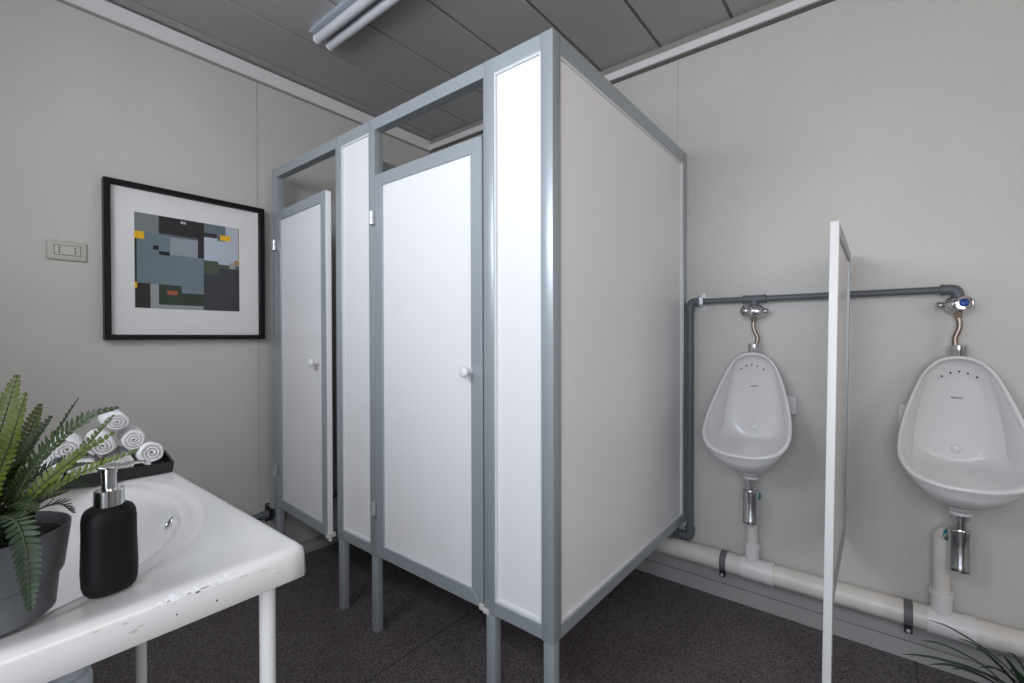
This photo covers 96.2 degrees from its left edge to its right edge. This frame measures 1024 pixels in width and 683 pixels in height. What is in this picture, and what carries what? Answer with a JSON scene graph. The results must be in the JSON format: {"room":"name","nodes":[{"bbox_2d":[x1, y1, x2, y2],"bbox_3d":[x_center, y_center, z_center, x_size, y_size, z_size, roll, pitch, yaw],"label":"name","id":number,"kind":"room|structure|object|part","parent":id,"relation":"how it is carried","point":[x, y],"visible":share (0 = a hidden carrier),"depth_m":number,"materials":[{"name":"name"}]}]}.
{"room":"public restroom","nodes":[
{"label":"public restroom","id":0,"kind":"room"},
{"bbox_2d":[0,0,429,542],"bbox_3d":[-1.326,-0.127,2.246,0.080,2.458,2.566,0,1,39],"label":"wall","id":1,"kind":"structure","parent":0,"point":[85,98],"depth_m":1.89,"materials":[{"name":"paint"}]},
{"bbox_2d":[46,239,86,261],"bbox_3d":[-1.677,-0.342,1.732,0.013,0.073,0.112,0,1,39],"label":"wall socket","id":2,"kind":"object","parent":1,"relation":"attached to","point":[55,249],"visible":1,"depth_m":1.73,"materials":[{"name":"beige plastic"}]},
{"bbox_2d":[101,176,264,339],"bbox_3d":[-1.416,-0.328,2.034,0.038,0.638,0.599,0,1,39],"label":"framed picture","id":3,"kind":"object","parent":1,"relation":"attached to","point":[176,264],"visible":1,"depth_m":2.00,"materials":[{"name":"black"}]},
{"bbox_2d":[56,0,430,152],"bbox_3d":[-1.325,-1.317,2.167,0.010,0.064,2.466,0,1,39],"label":"trim","id":4,"kind":"structure","parent":1,"relation":"attached to","point":[104,8],"depth_m":2.14,"materials":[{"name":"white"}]},
{"bbox_2d":[265,503,272,521],"bbox_3d":[-1.211,0.857,2.290,0.052,0.090,0.018,0,1,39],"label":"clip","id":5,"kind":"object","parent":1,"relation":"attached to","point":[267,507],"visible":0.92,"depth_m":2.28,"materials":[{"name":"black metal"}]},
{"bbox_2d":[252,491,336,519],"bbox_3d":[-1.332,0.861,2.136,0.041,0.041,2.350,0,1,39],"label":"pipe","id":6,"kind":"object","parent":1,"relation":"attached to","point":[263,515],"visible":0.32,"depth_m":2.26,"materials":[{"name":"grey plastic"}]},
{"bbox_2d":[299,529,338,554],"bbox_3d":[-1.288,1.085,2.165,0.090,0.036,2.466,0,1,39],"label":"baseboard","id":7,"kind":"structure","parent":1,"relation":"attached to","point":[310,545],"depth_m":2.44,"materials":[{"name":"grey"}]},
{"bbox_2d":[105,0,775,140],"bbox_3d":[0.211,-1.377,0.934,4.110,0.060,2.626,0,1,39],"label":"ceiling","id":8,"kind":"structure","parent":0,"point":[414,47],"depth_m":2.02,"materials":[{"name":"metal"}]},
{"bbox_2d":[309,0,400,50],"bbox_3d":[-0.351,-1.322,1.636,1.225,0.061,0.135,0,1,39],"label":"ceiling light","id":9,"kind":"object","parent":8,"relation":"attached to","point":[348,17],"visible":1,"depth_m":1.87,"materials":[{"name":"grey plastic"}]},
{"bbox_2d":[90,542,978,682],"bbox_3d":[0.217,1.136,0.957,4.150,0.050,2.666,0,1,39],"label":"floor","id":10,"kind":"structure","parent":0,"point":[649,628],"depth_m":1.67,"materials":[{"name":"carpet"}]},
{"bbox_2d":[0,471,305,682],"bbox_3d":[-0.809,0.705,0.641,0.781,0.822,0.690,0,1,39],"label":"washbasin","id":11,"kind":"object","parent":10,"relation":"on","point":[200,555],"visible":0.72,"depth_m":0.61,"materials":[{"name":"ceramic"}]},
{"bbox_2d":[0,375,137,635],"bbox_3d":[-0.579,0.159,0.462,0.280,0.273,0.274,0,1,39],"label":"potted fern","id":12,"kind":"object","parent":11,"relation":"on","point":[33,542],"visible":1,"depth_m":0.47,"materials":[{"name":"green plant"}]},
{"bbox_2d":[0,511,71,635],"bbox_3d":[-0.556,0.249,0.483,0.134,0.092,0.134,0,1,39],"label":"pot","id":13,"kind":"object","parent":12,"relation":"attached to","point":[55,527],"depth_m":0.48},
{"bbox_2d":[2,450,173,499],"bbox_3d":[-0.965,0.279,0.918,0.454,0.024,0.146,-1,1,-43],"label":"tray","id":14,"kind":"object","parent":11,"relation":"on","point":[165,464],"visible":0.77,"depth_m":0.98,"materials":[{"name":"black"}]},
{"bbox_2d":[30,456,63,479],"bbox_3d":[-0.942,0.258,0.932,0.047,0.044,0.122,-1,1,-44],"label":"rolled towel","id":15,"kind":"object","parent":14,"relation":"on","point":[48,459],"visible":0.09,"depth_m":0.90,"materials":[{"name":"white fabric"}]},
{"bbox_2d":[66,452,98,474],"bbox_3d":[-0.904,0.258,0.968,0.049,0.042,0.122,-1,1,-42],"label":"rolled towel","id":16,"kind":"object","parent":14,"relation":"on","point":[87,457],"visible":0.43,"depth_m":0.93,"materials":[{"name":"white fabric"}]},
{"bbox_2d":[49,432,82,458],"bbox_3d":[-0.923,0.213,0.950,0.049,0.040,0.122,-1,1,-44],"label":"rolled towel","id":17,"kind":"object","parent":16,"relation":"on","point":[72,442],"visible":0.73,"depth_m":0.91,"materials":[{"name":"white fabric"}]},
{"bbox_2d":[84,429,115,454],"bbox_3d":[-0.881,0.213,0.981,0.047,0.041,0.122,-1,1,-44],"label":"rolled towel","id":18,"kind":"object","parent":16,"relation":"on","point":[108,445],"visible":0.49,"depth_m":0.95,"materials":[{"name":"white fabric"}]},
{"bbox_2d":[97,409,129,429],"bbox_3d":[-0.876,0.170,1.008,0.104,0.037,0.047,0,1,44],"label":"rolled towel","id":19,"kind":"object","parent":18,"relation":"on","point":[120,420],"visible":0.8,"depth_m":0.98,"materials":[{"name":"white fabric"}]},
{"bbox_2d":[102,445,133,468],"bbox_3d":[-0.863,0.257,1.006,0.048,0.044,0.122,-1,1,-45],"label":"rolled towel","id":20,"kind":"object","parent":14,"relation":"on","point":[120,449],"visible":0.47,"depth_m":0.98,"materials":[{"name":"white fabric"}]},
{"bbox_2d":[117,424,144,449],"bbox_3d":[-0.854,0.213,1.029,0.043,0.044,0.112,-1,1,-45],"label":"rolled towel","id":21,"kind":"object","parent":20,"relation":"on","point":[131,437],"visible":0.99,"depth_m":0.99,"materials":[{"name":"white fabric"}]},
{"bbox_2d":[132,441,162,464],"bbox_3d":[-0.817,0.250,1.029,0.046,0.062,0.117,-1,1,-45],"label":"rolled towel","id":22,"kind":"object","parent":14,"relation":"on","point":[151,451],"visible":0.95,"depth_m":0.99,"materials":[{"name":"white fabric"}]},
{"bbox_2d":[79,460,149,598],"bbox_3d":[-0.473,0.219,0.547,0.041,0.149,0.063,0,1,27],"label":"soap dispenser","id":23,"kind":"object","parent":11,"relation":"on","point":[109,559],"visible":0.98,"depth_m":0.53,"materials":[{"name":"black plastic"}]},
{"bbox_3d":[-0.475,0.161,0.541,0.016,0.025,0.016,0,1,39],"label":"pump stem","id":24,"kind":"part","parent":23,"relation":"part of","materials":[{"name":"silver metal"}]},
{"bbox_2d":[79,500,138,598],"bbox_3d":[-0.475,0.243,0.542,0.042,0.102,0.052,0,1,39],"label":"bottle","id":25,"kind":"object","parent":23,"relation":"attached to","point":[109,559],"depth_m":0.53,"materials":[{"name":"black plastic"}]},
{"bbox_3d":[-0.874,0.712,1.082,0.021,0.800,0.021,0,1,39],"label":"leg","id":26,"kind":"part","parent":11,"relation":"part of","materials":[{"name":"white plastic"}]},
{"bbox_3d":[-0.350,0.715,0.662,0.021,0.800,0.021,0,1,39],"label":"leg","id":27,"kind":"part","parent":11,"relation":"part of","materials":[{"name":"white plastic"}]},
{"bbox_2d":[272,28,686,682],"bbox_3d":[-0.211,0.130,2.138,1.641,1.942,1.141,0,1,39],"label":"stall","id":28,"kind":"object","parent":10,"relation":"on","point":[511,298],"visible":0.99,"depth_m":1.51,"materials":[{"name":"white laminate"}]},
{"bbox_3d":[-1.142,0.131,2.256,0.040,1.942,0.040,0,1,39],"label":"post","id":29,"kind":"part","parent":28,"relation":"part of","materials":[{"name":"silver metal"}]},
{"bbox_3d":[-0.942,0.091,2.067,0.423,1.349,0.013,0,1,42],"label":"door","id":30,"kind":"part","parent":28,"relation":"part of","materials":[{"name":"white laminate"}]},
{"bbox_3d":[-0.942,0.091,2.066,0.503,1.429,0.025,0,1,42],"label":"door frame","id":31,"kind":"part","parent":28,"relation":"part of","materials":[{"name":"silver metal"}]},
{"bbox_3d":[-0.838,0.090,1.932,0.033,0.033,0.036,0,1,39],"label":"knob","id":32,"kind":"part","parent":28,"relation":"part of","materials":[{"name":"white plastic"}]},
{"bbox_3d":[-0.697,0.133,1.899,0.040,1.942,0.040,0,1,39],"label":"post","id":33,"kind":"part","parent":28,"relation":"part of","materials":[{"name":"silver metal"}]},
{"bbox_3d":[-0.607,-0.010,1.825,0.191,1.564,0.016,0,1,39],"label":"panel","id":34,"kind":"part","parent":28,"relation":"part of","materials":[{"name":"white laminate"}]},
{"bbox_3d":[-0.605,0.793,1.833,0.193,0.040,0.038,0,1,39],"label":"rail","id":35,"kind":"part","parent":28,"relation":"part of","materials":[{"name":"silver metal"}]},
{"bbox_3d":[-0.516,0.134,1.754,0.038,1.942,0.040,0,1,39],"label":"post","id":36,"kind":"part","parent":28,"relation":"part of","materials":[{"name":"silver metal"}]},
{"bbox_3d":[-0.374,-0.779,2.297,0.036,0.038,1.002,0,1,39],"label":"rail","id":37,"kind":"part","parent":28,"relation":"part of","materials":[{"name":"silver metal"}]},
{"bbox_3d":[-0.520,-0.815,1.746,1.561,0.044,0.038,0,1,39],"label":"rail","id":38,"kind":"part","parent":28,"relation":"part of","materials":[{"name":"silver metal"}]},
{"bbox_3d":[-0.294,0.094,1.566,0.459,1.349,0.013,0,1,39],"label":"door","id":39,"kind":"part","parent":28,"relation":"part of","materials":[{"name":"white laminate"}]},
{"bbox_3d":[-0.294,0.094,1.565,0.539,1.429,0.025,0,1,39],"label":"door frame","id":40,"kind":"part","parent":28,"relation":"part of","materials":[{"name":"silver metal"}]},
{"bbox_3d":[-0.141,0.093,1.403,0.033,0.033,0.035,0,1,39],"label":"knob","id":41,"kind":"part","parent":28,"relation":"part of","materials":[{"name":"white plastic"}]},
{"bbox_3d":[-0.057,0.136,1.386,0.040,1.942,0.040,0,1,39],"label":"post","id":42,"kind":"part","parent":28,"relation":"part of","materials":[{"name":"silver metal"}]},
{"bbox_3d":[0.025,-0.007,1.319,0.168,1.564,0.016,0,1,39],"label":"panel","id":43,"kind":"part","parent":28,"relation":"part of","materials":[{"name":"white laminate"}]},
{"bbox_3d":[0.026,0.796,1.326,0.170,0.040,0.038,0,1,39],"label":"rail","id":44,"kind":"part","parent":28,"relation":"part of","materials":[{"name":"silver metal"}]},
{"bbox_3d":[0.107,0.137,1.254,0.040,1.942,0.040,0,1,39],"label":"post","id":45,"kind":"part","parent":28,"relation":"part of","materials":[{"name":"silver metal"}]},
{"bbox_3d":[0.433,-0.006,1.659,0.016,1.562,1.000,0,1,39],"label":"panel","id":46,"kind":"part","parent":28,"relation":"part of","materials":[{"name":"white laminate"}]},
{"bbox_3d":[0.431,-0.813,1.652,0.038,0.050,1.002,0,1,39],"label":"rail","id":47,"kind":"part","parent":28,"relation":"part of","materials":[{"name":"silver metal"}]},
{"bbox_3d":[0.434,0.795,1.667,0.038,0.038,1.002,0,1,39],"label":"rail","id":48,"kind":"part","parent":28,"relation":"part of","materials":[{"name":"silver metal"}]},
{"bbox_3d":[0.758,-0.017,2.065,0.040,1.652,0.039,0,1,39],"label":"post","id":49,"kind":"part","parent":28,"relation":"part of","materials":[{"name":"silver metal"}]},
{"bbox_2d":[822,221,850,682],"bbox_3d":[1.038,0.394,1.459,0.036,1.421,0.644,0,1,39],"label":"screen","id":50,"kind":"object","parent":10,"relation":"on","point":[840,254],"visible":1,"depth_m":1.22,"materials":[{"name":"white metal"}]},
{"bbox_3d":[0.847,0.396,1.222,0.036,1.421,0.035,0,1,39],"label":"post","id":51,"kind":"part","parent":50,"relation":"part of","materials":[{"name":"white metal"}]},
{"bbox_3d":[1.022,0.688,1.447,0.020,0.033,0.531,0,1,39],"label":"rail","id":52,"kind":"part","parent":50,"relation":"part of","materials":[{"name":"silver metal"}]},
{"bbox_3d":[1.025,0.194,1.439,0.019,0.955,0.531,0,1,39],"label":"panel","id":53,"kind":"part","parent":50,"relation":"part of","materials":[{"name":"white laminate"}]},
{"bbox_3d":[1.029,-0.300,1.431,0.020,0.033,0.531,0,1,39],"label":"rail","id":54,"kind":"part","parent":50,"relation":"part of","materials":[{"name":"silver metal"}]},
{"bbox_3d":[1.201,0.191,1.658,0.032,1.021,0.030,0,1,39],"label":"wall post","id":55,"kind":"part","parent":50,"relation":"part of","materials":[{"name":"silver metal"}]},
{"bbox_2d":[905,619,1023,682],"bbox_3d":[1.283,0.897,1.097,0.338,0.420,0.455,0,1,-30],"label":"potted grass","id":56,"kind":"object","parent":10,"relation":"on","point":[1020,677],"depth_m":1.17,"materials":[{"name":"green plant"}]},
{"bbox_2d":[430,0,1023,630],"bbox_3d":[0.980,-0.129,1.964,4.030,2.458,0.080,0,1,39],"label":"wall","id":57,"kind":"structure","parent":0,"point":[898,123],"depth_m":1.68,"materials":[{"name":"paint"}]},
{"bbox_2d":[429,0,834,152],"bbox_3d":[0.978,-1.309,1.891,3.950,0.034,0.016,0,1,39],"label":"trim","id":58,"kind":"structure","parent":57,"relation":"attached to","point":[794,5],"depth_m":2.02,"materials":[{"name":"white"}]},
{"bbox_2d":[365,606,918,682],"bbox_3d":[0.078,1.110,1.063,1.402,0.002,2.456,0,1,39],"label":"trim","id":59,"kind":"structure","parent":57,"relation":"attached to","point":[478,606],"depth_m":1.61,"materials":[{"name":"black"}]},
{"bbox_2d":[699,293,705,309],"bbox_3d":[0.831,-0.174,2.001,0.016,0.072,0.048,0,1,39],"label":"clip","id":60,"kind":"object","parent":57,"relation":"attached to","point":[703,295],"visible":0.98,"depth_m":2.01,"materials":[{"name":"silver metal"}]},
{"bbox_2d":[702,344,796,476],"bbox_3d":[0.919,0.270,1.786,0.309,0.519,0.280,0,1,39],"label":"urinal","id":61,"kind":"object","parent":57,"relation":"attached to","point":[747,427],"visible":1,"depth_m":1.85,"materials":[{"name":"white ceramic"}]},
{"bbox_2d":[742,475,758,525],"bbox_3d":[0.946,0.624,1.825,0.060,0.189,0.077,0,1,25],"label":"trap","id":62,"kind":"object","parent":61,"relation":"attached to","point":[750,495],"visible":0.88,"depth_m":1.79,"materials":[{"name":"silver metal"}]},
{"bbox_2d":[742,475,758,479],"bbox_3d":[0.943,0.534,1.815,0.057,0.010,0.057,0,1,39],"label":"washer","id":63,"kind":"object","parent":62,"relation":"in","point":[744,477],"depth_m":1.80,"materials":[{"name":"white plastic"}]},
{"bbox_2d":[740,305,768,343],"bbox_3d":[0.980,-0.073,1.860,0.102,0.174,0.059,0,1,22],"label":"valve","id":64,"kind":"object","parent":61,"relation":"attached to","point":[753,312],"visible":0.99,"depth_m":1.85,"materials":[{"name":"silver metal"}]},
{"bbox_2d":[671,284,964,539],"bbox_3d":[0.798,0.347,2.024,1.714,1.078,0.043,0,1,39],"label":"pipe","id":65,"kind":"object","parent":57,"relation":"attached to","point":[688,533],"visible":0.84,"depth_m":2.01,"materials":[{"name":"grey plastic"}]},
{"bbox_2d":[635,551,1023,682],"bbox_3d":[1.020,1.033,1.885,3.860,0.135,0.012,0,1,39],"label":"baseboard","id":66,"kind":"structure","parent":57,"relation":"attached to","point":[883,634],"depth_m":1.72,"materials":[{"name":"grey"}]},
{"bbox_2d":[654,493,1023,658],"bbox_3d":[1.104,0.783,1.756,3.530,0.370,0.091,0,1,39],"label":"pipe","id":67,"kind":"object","parent":57,"relation":"attached to","point":[992,636],"visible":0.65,"depth_m":1.58,"materials":[{"name":"white plastic"}]},
{"bbox_2d":[719,549,728,576],"bbox_3d":[0.891,0.926,1.927,0.024,0.094,0.087,0,1,39],"label":"clamp","id":68,"kind":"object","parent":67,"relation":"attached to","point":[722,556],"visible":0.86,"depth_m":1.90,"materials":[{"name":"grey metal"}]},
{"bbox_2d":[903,598,912,634],"bbox_3d":[1.347,0.928,1.562,0.024,0.094,0.087,0,1,39],"label":"clamp","id":69,"kind":"object","parent":67,"relation":"attached to","point":[908,604],"visible":0.94,"depth_m":1.53,"materials":[{"name":"grey metal"}]},
{"bbox_2d":[896,345,1023,512],"bbox_3d":[1.384,0.272,1.413,0.309,0.519,0.280,0,1,39],"label":"urinal","id":70,"kind":"object","parent":57,"relation":"attached to","point":[960,436],"visible":1,"depth_m":1.47,"materials":[{"name":"white ceramic"}]},
{"bbox_2d":[936,296,974,344],"bbox_3d":[1.435,-0.071,1.486,0.090,0.172,0.068,0,1,39],"label":"valve","id":71,"kind":"object","parent":70,"relation":"attached to","point":[959,305],"visible":1,"depth_m":1.48,"materials":[{"name":"silver metal"}]},
{"bbox_2d":[944,509,972,574],"bbox_3d":[1.411,0.626,1.452,0.060,0.189,0.077,0,1,25],"label":"trap","id":72,"kind":"object","parent":70,"relation":"attached to","point":[959,536],"visible":0.94,"depth_m":1.43,"materials":[{"name":"silver metal"}]},
{"bbox_2d":[947,526,972,574],"bbox_3d":[1.408,0.654,1.443,0.058,0.132,0.058,0,1,39],"label":"cup","id":73,"kind":"object","parent":72,"relation":"on","point":[959,538],"depth_m":1.42,"materials":[{"name":"silver metal"}]},
{"bbox_2d":[948,509,972,516],"bbox_3d":[1.408,0.536,1.442,0.057,0.010,0.057,0,1,39],"label":"washer","id":74,"kind":"object","parent":72,"relation":"in","point":[951,513],"depth_m":1.43,"materials":[{"name":"white plastic"}]}
]}

